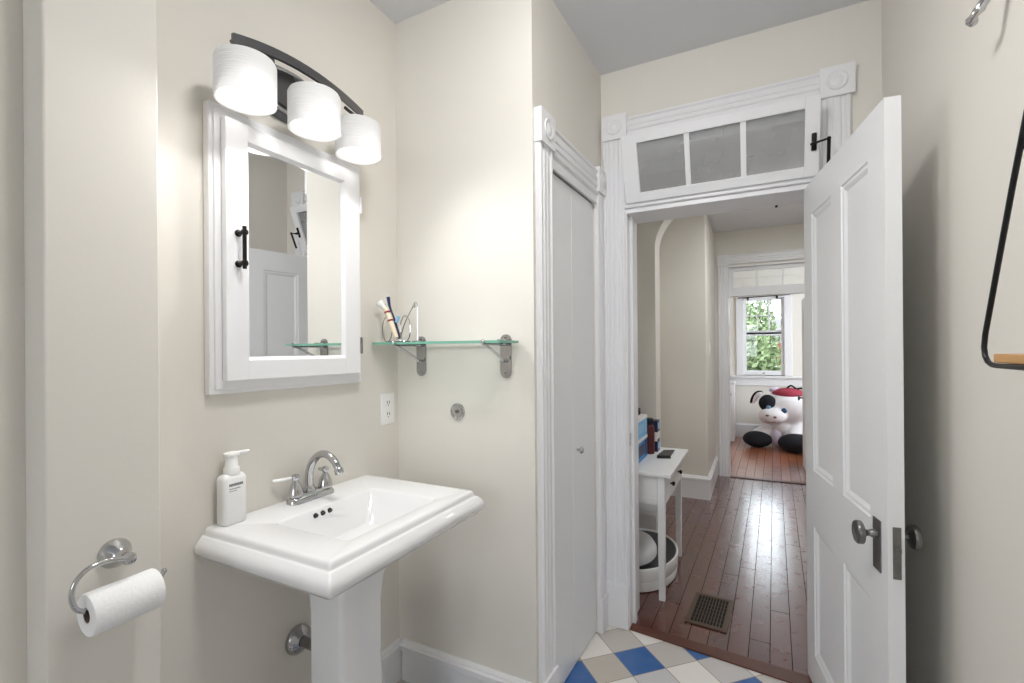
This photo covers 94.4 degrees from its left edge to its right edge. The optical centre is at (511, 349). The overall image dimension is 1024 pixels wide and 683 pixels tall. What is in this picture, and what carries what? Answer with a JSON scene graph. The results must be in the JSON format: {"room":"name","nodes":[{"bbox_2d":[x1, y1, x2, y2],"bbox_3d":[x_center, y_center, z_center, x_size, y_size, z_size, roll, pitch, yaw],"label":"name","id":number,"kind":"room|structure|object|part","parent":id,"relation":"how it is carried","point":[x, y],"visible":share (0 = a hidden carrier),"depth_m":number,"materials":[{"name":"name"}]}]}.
{"room":"bathroom","nodes":[
{"label":"bathroom","id":0,"kind":"room"},
{"bbox_2d":[23,0,160,682],"bbox_3d":[-0.926,0.004,1.057,0.095,2.768,0.206,0,0,27],"label":"wall","id":1,"kind":"structure","parent":0,"point":[91,265],"depth_m":1.01,"materials":[{"name":"paint"}]},
{"bbox_2d":[68,538,166,613],"bbox_3d":[-0.849,0.471,1.011,0.076,0.110,0.173,0,0,27],"label":"toilet paper holder","id":2,"kind":"object","parent":1,"relation":"attached to","point":[116,552],"visible":0.88,"depth_m":1.01,"materials":[{"name":"silver metal"}]},
{"bbox_2d":[77,568,165,636],"bbox_3d":[-0.819,0.529,0.998,0.085,0.086,0.124,0,0,27],"label":"toilet paper roll","id":3,"kind":"object","parent":2,"relation":"hanging from","point":[109,606],"visible":0.96,"depth_m":0.97,"materials":[{"name":"white paper"}]},
{"bbox_2d":[0,0,399,682],"bbox_3d":[-1.473,0.007,0.232,0.120,2.768,5.660,0,0,27],"label":"wall","id":4,"kind":"structure","parent":0,"point":[220,623],"depth_m":1.32,"materials":[{"name":"paint"}]},
{"bbox_2d":[203,100,362,394],"bbox_3d":[-0.683,-0.281,1.535,0.090,0.810,0.558,0,0,27],"label":"medicine cabinet","id":5,"kind":"object","parent":4,"relation":"attached to","point":[282,212],"visible":1,"depth_m":1.46,"materials":[{"name":"white paint"}]},
{"bbox_3d":[-0.758,-0.285,1.332,0.035,0.119,0.020,0,0,27],"label":"handle","id":6,"kind":"part","parent":5,"relation":"part of","materials":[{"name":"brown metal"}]},
{"bbox_2d":[248,147,341,356],"bbox_3d":[-0.690,-0.284,1.535,0.008,0.623,0.356,0,0,27],"label":"mirror","id":7,"kind":"object","parent":5,"relation":"attached to","point":[295,204],"depth_m":1.51,"materials":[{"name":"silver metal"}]},
{"bbox_2d":[213,32,380,164],"bbox_3d":[-0.639,-0.786,1.466,0.240,0.244,0.562,0,0,27],"label":"vanity light","id":8,"kind":"object","parent":4,"relation":"attached to","point":[247,79],"visible":1,"depth_m":1.38,"materials":[{"name":"white glass"}]},
{"bbox_3d":[-0.715,-0.721,1.274,0.151,0.115,0.151,0,0,27],"label":"lamp shade","id":9,"kind":"part","parent":8,"relation":"part of","materials":[{"name":"white glass"}]},
{"bbox_3d":[-0.715,-0.716,1.274,0.060,0.069,0.060,0,0,27],"label":"bulb","id":10,"kind":"part","parent":8,"relation":"part of","materials":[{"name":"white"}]},
{"bbox_3d":[-0.720,-0.818,1.534,0.034,0.170,0.300,0,0,27],"label":"wall plate","id":11,"kind":"part","parent":8,"relation":"part of","materials":[{"name":"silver metal"}]},
{"bbox_3d":[-0.600,-0.722,1.442,0.151,0.115,0.151,0,0,27],"label":"lamp shade","id":12,"kind":"part","parent":8,"relation":"part of","materials":[{"name":"white glass"}]},
{"bbox_3d":[-0.600,-0.717,1.442,0.060,0.069,0.060,0,0,27],"label":"bulb","id":13,"kind":"part","parent":8,"relation":"part of","materials":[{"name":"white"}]},
{"bbox_3d":[-0.549,-0.800,1.643,0.086,0.101,0.044,0,0,27],"label":"socket arm","id":14,"kind":"part","parent":8,"relation":"part of","materials":[{"name":"silver metal"}]},
{"bbox_3d":[-0.530,-0.722,1.633,0.151,0.115,0.151,0,0,27],"label":"lamp shade","id":15,"kind":"part","parent":8,"relation":"part of","materials":[{"name":"white glass"}]},
{"bbox_3d":[-0.530,-0.717,1.633,0.060,0.069,0.060,0,0,27],"label":"bulb","id":16,"kind":"part","parent":8,"relation":"part of","materials":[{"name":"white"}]},
{"bbox_2d":[285,623,310,655],"bbox_3d":[-0.643,0.954,1.531,0.148,0.094,0.094,0,0,27],"label":"flange","id":17,"kind":"object","parent":4,"relation":"attached to","point":[298,639],"visible":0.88,"depth_m":1.53,"materials":[{"name":"silver metal"}]},
{"bbox_2d":[380,392,393,424],"bbox_3d":[-0.511,0.244,1.950,0.008,0.127,0.078,0,0,27],"label":"wall outlet","id":18,"kind":"object","parent":4,"relation":"attached to","point":[387,399],"visible":1,"depth_m":1.94,"materials":[{"name":"white plastic"}]},
{"bbox_2d":[385,410,390,418],"bbox_3d":[-0.508,0.268,1.948,0.002,0.032,0.034,0,0,27],"label":"socket","id":19,"kind":"object","parent":18,"relation":"attached to","point":[387,412],"depth_m":1.95,"materials":[{"name":"white plastic"}]},
{"bbox_2d":[385,399,390,406],"bbox_3d":[-0.509,0.221,1.948,0.002,0.032,0.034,0,0,27],"label":"socket","id":20,"kind":"object","parent":18,"relation":"attached to","point":[387,401],"depth_m":1.95,"materials":[{"name":"white plastic"}]},
{"bbox_2d":[381,637,402,682],"bbox_3d":[-0.682,1.303,1.585,0.024,0.167,0.948,0,0,27],"label":"baseboard","id":21,"kind":"structure","parent":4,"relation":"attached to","point":[391,656],"depth_m":1.95,"materials":[{"name":"white paint"}]},
{"bbox_2d":[395,0,514,675],"bbox_3d":[-0.222,-0.001,1.927,0.547,2.768,0.090,0,0,27],"label":"wall","id":22,"kind":"structure","parent":0,"point":[452,58],"depth_m":1.87,"materials":[{"name":"paint"}]},
{"bbox_2d":[372,334,518,377],"bbox_3d":[-0.263,0.027,1.797,0.573,0.163,0.178,0,0,27],"label":"glass shelf","id":23,"kind":"object","parent":22,"relation":"attached to","point":[505,342],"visible":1,"depth_m":1.77,"materials":[{"name":"green glass"}]},
{"bbox_2d":[382,302,417,341],"bbox_3d":[-0.438,-0.106,1.864,0.182,0.154,0.065,0,0,27],"label":"toothbrush holder","id":24,"kind":"object","parent":23,"relation":"on","point":[413,305],"visible":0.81,"depth_m":1.84,"materials":[{"name":"silver metal"}]},
{"bbox_2d":[376,300,397,338],"bbox_3d":[-0.486,-0.118,1.860,0.098,0.154,0.033,0,0,15],"label":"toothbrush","id":25,"kind":"object","parent":24,"relation":"in","point":[380,303],"visible":1,"depth_m":1.85,"materials":[{"name":"beige plastic"}]},
{"bbox_2d":[383,294,399,338],"bbox_3d":[-0.478,-0.132,1.892,0.085,0.183,0.021,0,0,27],"label":"toothbrush","id":26,"kind":"object","parent":24,"relation":"in","point":[396,320],"visible":0.92,"depth_m":1.89,"materials":[{"name":"blue plastic"}]},
{"bbox_3d":[-0.435,-0.108,1.856,0.169,0.149,0.014,0,0,27],"label":"wire arm","id":27,"kind":"part","parent":24,"relation":"part of","materials":[{"name":"silver metal"}]},
{"bbox_3d":[-0.412,0.010,1.873,0.024,0.087,0.175,0,0,27],"label":"bracket arm","id":28,"kind":"part","parent":23,"relation":"part of","materials":[{"name":"silver metal"}]},
{"bbox_3d":[-0.373,0.028,1.948,0.046,0.163,0.010,0,0,27],"label":"bracket plate","id":29,"kind":"part","parent":23,"relation":"part of","materials":[{"name":"silver metal"}]},
{"bbox_3d":[-0.263,-0.025,1.798,0.573,0.009,0.153,0,0,27],"label":"glass plate","id":30,"kind":"part","parent":23,"relation":"part of","materials":[{"name":"green"}]},
{"bbox_3d":[-0.062,0.007,1.692,0.024,0.087,0.175,0,0,27],"label":"bracket arm","id":31,"kind":"part","parent":23,"relation":"part of","materials":[{"name":"silver metal"}]},
{"bbox_3d":[-0.023,0.025,1.768,0.046,0.163,0.010,0,0,27],"label":"bracket plate","id":32,"kind":"part","parent":23,"relation":"part of","materials":[{"name":"silver metal"}]},
{"bbox_2d":[450,403,464,419],"bbox_3d":[-0.216,0.245,1.867,0.066,0.066,0.012,0,0,27],"label":"plug","id":33,"kind":"object","parent":22,"relation":"attached to","point":[457,410],"visible":1,"depth_m":1.86,"materials":[{"name":"silver metal"}]},
{"bbox_2d":[400,638,531,682],"bbox_3d":[-0.187,1.300,1.849,0.613,0.167,0.024,0,0,27],"label":"baseboard","id":34,"kind":"structure","parent":22,"relation":"attached to","point":[421,663],"depth_m":1.90,"materials":[{"name":"white paint"}]},
{"bbox_2d":[509,0,600,682],"bbox_3d":[0.230,-0.004,2.083,0.113,2.768,0.783,0,0,27],"label":"wall","id":35,"kind":"structure","parent":0,"point":[550,68],"depth_m":1.75,"materials":[{"name":"paint"}]},
{"bbox_2d":[534,105,608,682],"bbox_3d":[0.292,0.247,2.060,0.036,2.266,0.768,0,0,29],"label":"trim","id":36,"kind":"structure","parent":35,"relation":"attached to","point":[554,152],"depth_m":1.79,"materials":[{"name":"white paint"}]},
{"bbox_3d":[0.130,0.228,1.782,0.022,1.975,0.115,0,0,29],"label":"casing","id":37,"kind":"part","parent":36,"relation":"part of","materials":[{"name":"white paint"}]},
{"bbox_3d":[0.280,-0.808,2.070,0.022,0.125,0.530,0,0,29],"label":"head casing","id":38,"kind":"part","parent":36,"relation":"part of","materials":[{"name":"white paint"}]},
{"bbox_3d":[0.444,0.226,2.350,0.022,1.975,0.113,0,0,29],"label":"casing","id":39,"kind":"part","parent":36,"relation":"part of","materials":[{"name":"white paint"}]},
{"bbox_2d":[553,174,595,682],"bbox_3d":[0.274,0.335,2.075,0.059,2.077,0.533,0,0,29],"label":"door","id":40,"kind":"structure","parent":35,"relation":"in","point":[572,213],"depth_m":2.06,"materials":[{"name":"white paint"}]},
{"bbox_3d":[0.302,0.445,2.094,0.030,0.032,0.032,0,0,29],"label":"knob","id":41,"kind":"part","parent":40,"relation":"part of","materials":[{"name":"silver metal"}]},
{"bbox_2d":[397,436,808,682],"bbox_3d":[1.303,1.397,2.173,3.300,0.050,11.650,0,0,27],"label":"floor","id":42,"kind":"structure","parent":0,"point":[746,545],"depth_m":2.73,"materials":[{"name":"brown wood"}]},
{"bbox_2d":[194,475,484,682],"bbox_3d":[-0.472,0.936,1.460,0.514,0.898,0.677,0,0,27],"label":"pedestal sink","id":43,"kind":"object","parent":42,"relation":"on","point":[337,548],"visible":1,"depth_m":1.39,"materials":[{"name":"white ceramic"}]},
{"bbox_2d":[217,449,249,525],"bbox_3d":[-0.790,0.389,1.344,0.044,0.200,0.078,0,0,27],"label":"soap dispenser","id":44,"kind":"object","parent":43,"relation":"on","point":[231,485],"visible":1,"depth_m":1.32,"materials":[{"name":"white plastic"}]},
{"bbox_2d":[217,471,245,525],"bbox_3d":[-0.792,0.419,1.340,0.044,0.140,0.068,0,0,27],"label":"bottle","id":45,"kind":"object","parent":44,"relation":"attached to","point":[231,485],"depth_m":1.32,"materials":[{"name":"white plastic"}]},
{"bbox_2d":[272,450,344,505],"bbox_3d":[-0.621,0.407,1.520,0.184,0.162,0.204,0,0,27],"label":"faucet","id":46,"kind":"object","parent":43,"relation":"on","point":[297,495],"visible":1,"depth_m":1.53,"materials":[{"name":"silver metal"}]},
{"bbox_3d":[-0.715,0.410,1.489,0.067,0.013,0.012,0,0,-32],"label":"lever","id":47,"kind":"part","parent":46,"relation":"part of","materials":[{"name":"white plastic"}]},
{"bbox_3d":[-0.687,0.430,1.507,0.046,0.069,0.046,0,0,27],"label":"handle","id":48,"kind":"part","parent":46,"relation":"part of","materials":[{"name":"silver metal"}]},
{"bbox_3d":[-0.608,0.396,1.531,0.172,0.141,0.040,0,0,27],"label":"spout","id":49,"kind":"part","parent":46,"relation":"part of","materials":[{"name":"silver metal"}]},
{"bbox_3d":[-0.634,0.430,1.610,0.046,0.069,0.046,0,0,27],"label":"handle","id":50,"kind":"part","parent":46,"relation":"part of","materials":[{"name":"silver metal"}]},
{"bbox_2d":[194,475,484,599],"bbox_3d":[-0.475,0.554,1.461,0.514,0.135,0.677,0,0,27],"label":"basin","id":51,"kind":"object","parent":43,"relation":"in","point":[324,547],"depth_m":1.29,"materials":[{"name":"white ceramic"}]},
{"bbox_2d":[639,528,677,591],"bbox_3d":[0.796,1.273,2.975,0.464,0.206,0.660,0,0,27],"label":"tub","id":52,"kind":"object","parent":42,"relation":"on","point":[648,539],"visible":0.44,"depth_m":2.83,"materials":[{"name":"white plastic"}]},
{"bbox_2d":[639,447,687,601],"bbox_3d":[0.841,1.026,2.963,0.409,0.700,0.728,0,0,27],"label":"console table","id":53,"kind":"object","parent":42,"relation":"on","point":[658,477],"visible":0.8,"depth_m":2.64,"materials":[{"name":"white paint"}]},
{"bbox_2d":[638,434,647,462],"bbox_3d":[0.720,0.608,2.936,0.179,0.138,0.279,0,0,27],"label":"storage box","id":54,"kind":"object","parent":53,"relation":"on","point":[642,443],"visible":0.28,"depth_m":2.89,"materials":[{"name":"blue plastic"}]},
{"bbox_2d":[638,414,646,439],"bbox_3d":[0.719,0.476,2.936,0.179,0.123,0.279,0,0,27],"label":"storage box","id":55,"kind":"object","parent":54,"relation":"on","point":[642,418],"visible":0.32,"depth_m":2.90,"materials":[{"name":"plastic"}]},
{"bbox_3d":[0.719,0.425,2.937,0.179,0.020,0.279,0,0,27],"label":"lid","id":56,"kind":"part","parent":55,"relation":"part of","materials":[{"name":"white plastic"}]},
{"bbox_3d":[0.720,0.549,2.936,0.179,0.020,0.279,0,0,27],"label":"lid","id":57,"kind":"part","parent":54,"relation":"part of","materials":[{"name":"white plastic"}]},
{"bbox_2d":[647,417,654,453],"bbox_3d":[0.893,0.560,3.080,0.064,0.230,0.064,0,0,27],"label":"book","id":58,"kind":"object","parent":53,"relation":"on","point":[650,427],"visible":0.7,"depth_m":3.05,"materials":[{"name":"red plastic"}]},
{"bbox_2d":[653,419,659,451],"bbox_3d":[0.941,0.573,3.167,0.076,0.204,0.081,0,0,27],"label":"book","id":59,"kind":"object","parent":53,"relation":"on","point":[656,422],"visible":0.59,"depth_m":3.12,"materials":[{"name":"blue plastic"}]},
{"bbox_3d":[0.824,1.036,2.607,0.040,0.680,0.040,0,0,27],"label":"leg","id":60,"kind":"part","parent":53,"relation":"part of","materials":[{"name":"white paint"}]},
{"bbox_2d":[657,450,674,458],"bbox_3d":[0.982,0.666,3.015,0.080,0.018,0.215,0,0,27],"label":"notebook","id":61,"kind":"object","parent":53,"relation":"on","point":[665,453],"visible":1,"depth_m":2.96,"materials":[{"name":"black paper"}]},
{"bbox_3d":[0.911,0.774,2.748,0.013,0.126,0.280,0,0,27],"label":"drawer","id":62,"kind":"part","parent":53,"relation":"part of","materials":[{"name":"white paint"}]},
{"bbox_3d":[1.045,0.774,3.007,0.013,0.126,0.281,0,0,27],"label":"drawer","id":63,"kind":"part","parent":53,"relation":"part of","materials":[{"name":"white paint"}]},
{"bbox_3d":[1.110,1.034,3.161,0.040,0.680,0.040,0,0,27],"label":"leg","id":64,"kind":"part","parent":53,"relation":"part of","materials":[{"name":"white paint"}]},
{"bbox_2d":[684,591,733,632],"bbox_3d":[1.039,1.371,2.486,0.196,0.007,0.336,0,0,31],"label":"floor vent","id":65,"kind":"object","parent":42,"relation":"in","point":[705,610],"visible":1,"depth_m":2.47,"materials":[{"name":"brown metal"}]},
{"bbox_2d":[692,595,727,626],"bbox_3d":[1.039,1.371,2.486,0.148,0.004,0.284,0,0,31],"label":"grille","id":66,"kind":"object","parent":65,"relation":"attached to","point":[707,610],"depth_m":2.48,"materials":[{"name":"brown metal"}]},
{"bbox_2d":[630,623,811,682],"bbox_3d":[0.934,1.371,2.141,0.812,0.007,0.086,0,0,34],"label":"threshold","id":67,"kind":"object","parent":42,"relation":"on","point":[789,676],"visible":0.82,"depth_m":2.10,"materials":[{"name":"brown wood"}]},
{"bbox_2d":[730,381,735,440],"bbox_3d":[3.178,0.928,7.282,0.459,0.868,0.448,0,0,27],"label":"base cabinet","id":68,"kind":"object","parent":42,"relation":"on","point":[732,383],"visible":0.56,"depth_m":7.02,"materials":[{"name":"white paint"}]},
{"bbox_3d":[3.093,0.912,7.110,0.395,0.740,0.012,0,0,27],"label":"door","id":69,"kind":"part","parent":68,"relation":"part of","materials":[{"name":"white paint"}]},
{"bbox_2d":[730,475,805,484],"bbox_3d":[2.689,1.360,4.924,0.766,0.008,0.065,0,0,25],"label":"threshold","id":70,"kind":"object","parent":42,"relation":"on","point":[731,476],"visible":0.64,"depth_m":4.93,"materials":[{"name":"brown wood"}]},
{"bbox_2d":[743,385,802,452],"bbox_3d":[3.832,0.918,6.538,1.008,0.877,0.868,0,0,-29],"label":"stuffed animal","id":71,"kind":"object","parent":42,"relation":"on","point":[781,409],"visible":0.75,"depth_m":6.37},
{"bbox_2d":[369,0,868,74],"bbox_3d":[-0.649,-1.433,-0.198,2.050,0.100,5.660,0,0,27],"label":"ceiling","id":72,"kind":"structure","parent":0,"point":[615,35],"depth_m":2.00,"materials":[{"name":"white paint"}]},
{"bbox_2d":[659,215,715,476],"bbox_3d":[1.747,0.055,4.869,0.554,2.632,0.945,0,0,27],"label":"wall","id":73,"kind":"structure","parent":0,"point":[686,249],"depth_m":4.42,"materials":[{"name":"paint"}]},
{"bbox_2d":[671,474,709,500],"bbox_3d":[1.542,1.267,4.432,0.574,0.210,0.026,0,0,27],"label":"baseboard","id":74,"kind":"structure","parent":73,"relation":"attached to","point":[693,486],"depth_m":4.35,"materials":[{"name":"white paint"}]},
{"bbox_2d":[708,456,718,499],"bbox_3d":[2.014,1.264,4.735,0.026,0.210,0.945,0,0,27],"label":"baseboard","id":75,"kind":"structure","parent":73,"relation":"attached to","point":[713,474],"depth_m":4.64,"materials":[{"name":"white paint"}]},
{"bbox_2d":[729,262,804,289],"bbox_3d":[2.689,-0.759,4.979,0.751,0.245,0.030,0,0,27],"label":"window","id":76,"kind":"structure","parent":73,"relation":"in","point":[790,265],"depth_m":4.99,"materials":[{"name":"white paint"}]},
{"bbox_2d":[637,148,803,530],"bbox_3d":[1.597,0.054,3.199,1.820,2.632,0.170,0,0,27],"label":"wall","id":77,"kind":"structure","parent":0,"point":[649,235],"depth_m":3.41,"materials":[{"name":"paint"}]},
{"bbox_2d":[639,509,656,530],"bbox_3d":[0.893,1.271,3.456,0.315,0.210,0.026,0,0,27],"label":"baseboard","id":78,"kind":"structure","parent":77,"relation":"attached to","point":[647,519],"depth_m":3.41,"materials":[{"name":"white paint"}]},
{"bbox_2d":[639,129,803,232],"bbox_3d":[2.669,-1.319,4.751,3.200,0.100,5.900,0,0,27],"label":"ceiling","id":79,"kind":"structure","parent":0,"point":[790,214],"depth_m":3.21,"materials":[{"name":"white paint"}]},
{"bbox_2d":[602,61,855,629],"bbox_3d":[0.968,0.106,2.237,1.050,2.536,0.243,0,0,27],"label":"door frame","id":80,"kind":"structure","parent":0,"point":[836,84],"depth_m":2.34,"materials":[{"name":"white paint"}]},
{"bbox_3d":[0.517,0.062,2.364,0.115,2.202,0.022,0,0,27],"label":"casing","id":81,"kind":"part","parent":80,"relation":"part of","materials":[{"name":"white paint"}]},
{"bbox_3d":[0.921,-1.094,2.151,0.800,0.097,0.022,0,0,27],"label":"head casing","id":82,"kind":"part","parent":80,"relation":"part of","materials":[{"name":"white paint"}]},
{"bbox_3d":[1.327,0.061,1.945,0.120,2.190,0.022,0,0,27],"label":"casing","id":83,"kind":"part","parent":80,"relation":"part of","materials":[{"name":"white paint"}]},
{"bbox_2d":[601,0,881,168],"bbox_3d":[0.990,-0.010,2.244,2.700,2.768,0.200,0,0,27],"label":"wall","id":84,"kind":"structure","parent":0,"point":[799,48],"depth_m":2.08,"materials":[{"name":"paint"}]},
{"bbox_2d":[620,93,830,203],"bbox_3d":[0.904,-0.859,2.083,0.826,0.297,0.135,0,0,27],"label":"window","id":85,"kind":"structure","parent":84,"relation":"in","point":[811,104],"depth_m":2.05,"materials":[{"name":"white paint"}]},
{"bbox_2d":[714,223,803,474],"bbox_3d":[2.776,0.047,4.937,3.200,2.632,0.120,0,0,27],"label":"wall","id":86,"kind":"structure","parent":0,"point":[785,237],"depth_m":5.01,"materials":[{"name":"paint"}]},
{"bbox_2d":[717,248,804,476],"bbox_3d":[2.697,0.173,4.959,0.990,2.380,0.158,0,0,27],"label":"door frame","id":87,"kind":"structure","parent":86,"relation":"attached to","point":[723,261],"depth_m":5.09,"materials":[{"name":"white paint"}]},
{"bbox_3d":[2.283,0.234,5.112,0.108,2.265,0.022,0,0,27],"label":"casing","id":88,"kind":"part","parent":87,"relation":"part of","materials":[{"name":"white paint"}]},
{"bbox_3d":[2.664,-0.961,4.912,0.762,0.105,0.022,0,0,27],"label":"head casing","id":89,"kind":"part","parent":87,"relation":"part of","materials":[{"name":"white paint"}]},
{"bbox_2d":[798,298,805,470],"bbox_3d":[3.208,0.390,5.191,0.086,1.920,0.700,0,0,26],"label":"door","id":90,"kind":"structure","parent":86,"relation":"in","point":[803,299],"depth_m":5.41,"materials":[{"name":"white paint"}]},
{"bbox_2d":[729,267,804,423],"bbox_3d":[3.970,0.040,7.247,3.200,2.632,0.120,0,0,27],"label":"wall","id":91,"kind":"structure","parent":0,"point":[745,411],"depth_m":7.28,"materials":[{"name":"paint"}]},
{"bbox_2d":[736,423,761,436],"bbox_3d":[3.879,1.251,7.215,2.850,0.210,0.026,0,0,27],"label":"baseboard","id":92,"kind":"structure","parent":91,"relation":"attached to","point":[741,428],"depth_m":7.36,"materials":[{"name":"white paint"}]},
{"bbox_2d":[730,294,801,386],"bbox_3d":[3.927,-0.179,7.223,1.150,1.470,0.180,0,0,27],"label":"window","id":93,"kind":"structure","parent":91,"relation":"attached to","point":[771,379],"depth_m":7.23,"materials":[{"name":"white paint"}]},
{"bbox_3d":[3.874,-0.511,7.311,0.530,0.535,0.030,0,0,27],"label":"sash","id":94,"kind":"part","parent":93,"relation":"part of","materials":[{"name":"white paint"}]},
{"bbox_3d":[3.857,-0.245,7.273,0.470,0.027,0.034,0,0,27],"label":"meeting rail","id":95,"kind":"part","parent":93,"relation":"part of","materials":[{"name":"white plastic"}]},
{"bbox_2d":[738,294,789,300],"bbox_3d":[3.814,-0.785,7.197,0.700,0.068,0.054,0,0,27],"label":"curtain rod","id":96,"kind":"object","parent":93,"relation":"attached to","point":[786,294],"visible":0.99,"depth_m":7.18,"materials":[{"name":"black plastic"}]},
{"bbox_3d":[3.860,0.049,7.275,0.530,0.665,0.030,0,0,27],"label":"sash","id":97,"kind":"part","parent":93,"relation":"part of","materials":[{"name":"white paint"}]},
{"bbox_3d":[3.836,-0.256,7.232,0.750,1.315,0.028,0,0,27],"label":"casing","id":98,"kind":"part","parent":93,"relation":"part of","materials":[{"name":"white paint"}]},
{"bbox_3d":[3.907,0.419,7.173,1.150,0.030,0.070,0,0,27],"label":"sill","id":99,"kind":"part","parent":93,"relation":"part of","materials":[{"name":"white paint"}]},
{"bbox_2d":[881,0,1023,682],"bbox_3d":[0.224,-0.006,-0.651,0.100,2.768,5.648,0,0,27],"label":"wall","id":100,"kind":"structure","parent":0,"point":[960,86],"depth_m":1.17,"materials":[{"name":"paint"}]},
{"bbox_2d":[804,95,922,682],"bbox_3d":[1.137,0.346,1.625,0.145,2.034,0.801,0,0,18],"label":"door","id":101,"kind":"structure","parent":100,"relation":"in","point":[857,535],"depth_m":1.48,"materials":[{"name":"white paint"}]},
{"bbox_3d":[0.991,0.513,1.329,0.050,0.064,0.064,0,0,18],"label":"knob","id":102,"kind":"part","parent":101,"relation":"part of","materials":[{"name":"grey metal"}]},
{"bbox_3d":[1.017,0.542,1.321,0.004,0.142,0.048,0,0,18],"label":"escutcheon plate","id":103,"kind":"part","parent":101,"relation":"part of","materials":[{"name":"grey metal"}]},
{"bbox_3d":[1.017,0.540,1.250,0.019,0.138,0.012,0,0,18],"label":"lock plate","id":104,"kind":"part","parent":101,"relation":"part of","materials":[{"name":"grey metal"}]},
{"bbox_3d":[1.082,0.513,1.300,0.050,0.064,0.064,0,0,18],"label":"knob","id":105,"kind":"part","parent":101,"relation":"part of","materials":[{"name":"grey metal"}]},
{"bbox_2d":[965,0,990,26],"bbox_3d":[0.946,-0.740,0.952,0.089,0.155,0.060,0,0,37],"label":"robe hook","id":106,"kind":"object","parent":100,"relation":"attached to","point":[973,19],"visible":1,"depth_m":0.95,"materials":[{"name":"silver metal"}]},
{"bbox_2d":[981,111,1023,370],"bbox_3d":[0.741,-0.233,0.573,0.101,0.528,0.522,0,0,27],"label":"wall shelf","id":107,"kind":"object","parent":100,"relation":"attached to","point":[1015,361],"visible":1,"depth_m":0.75,"materials":[{"name":"black metal"}]},
{"label":"outside","id":108,"kind":"structure","parent":0,"visible":0},
{"bbox_3d":[15.779,4.535,30.469,60.000,0.100,51.400,0,0,27],"label":"ground","id":109,"kind":"structure","parent":108,"visible":0},
{"bbox_2d":[746,300,772,324],"bbox_3d":[10.434,0.470,21.967,4.554,8.115,4.904,0,0,-31],"label":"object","id":110,"kind":"structure","parent":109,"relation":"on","point":[764,302],"depth_m":21.93,"materials":[{"name":"white"}]},
{"bbox_2d":[746,301,780,370],"bbox_3d":[5.052,1.544,11.565,2.900,6.038,3.475,0,0,22],"label":"tree","id":111,"kind":"object","parent":109,"relation":"on","point":[762,355],"visible":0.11,"depth_m":10.65,"materials":[{"name":"green plant"}]},
{"bbox_2d":[770,319,780,363],"bbox_3d":[12.493,1.687,15.331,7.500,5.620,5.300,0,0,27],"label":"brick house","id":112,"kind":"structure","parent":109,"relation":"on","point":[778,321],"depth_m":15.88,"materials":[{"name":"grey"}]}
]}

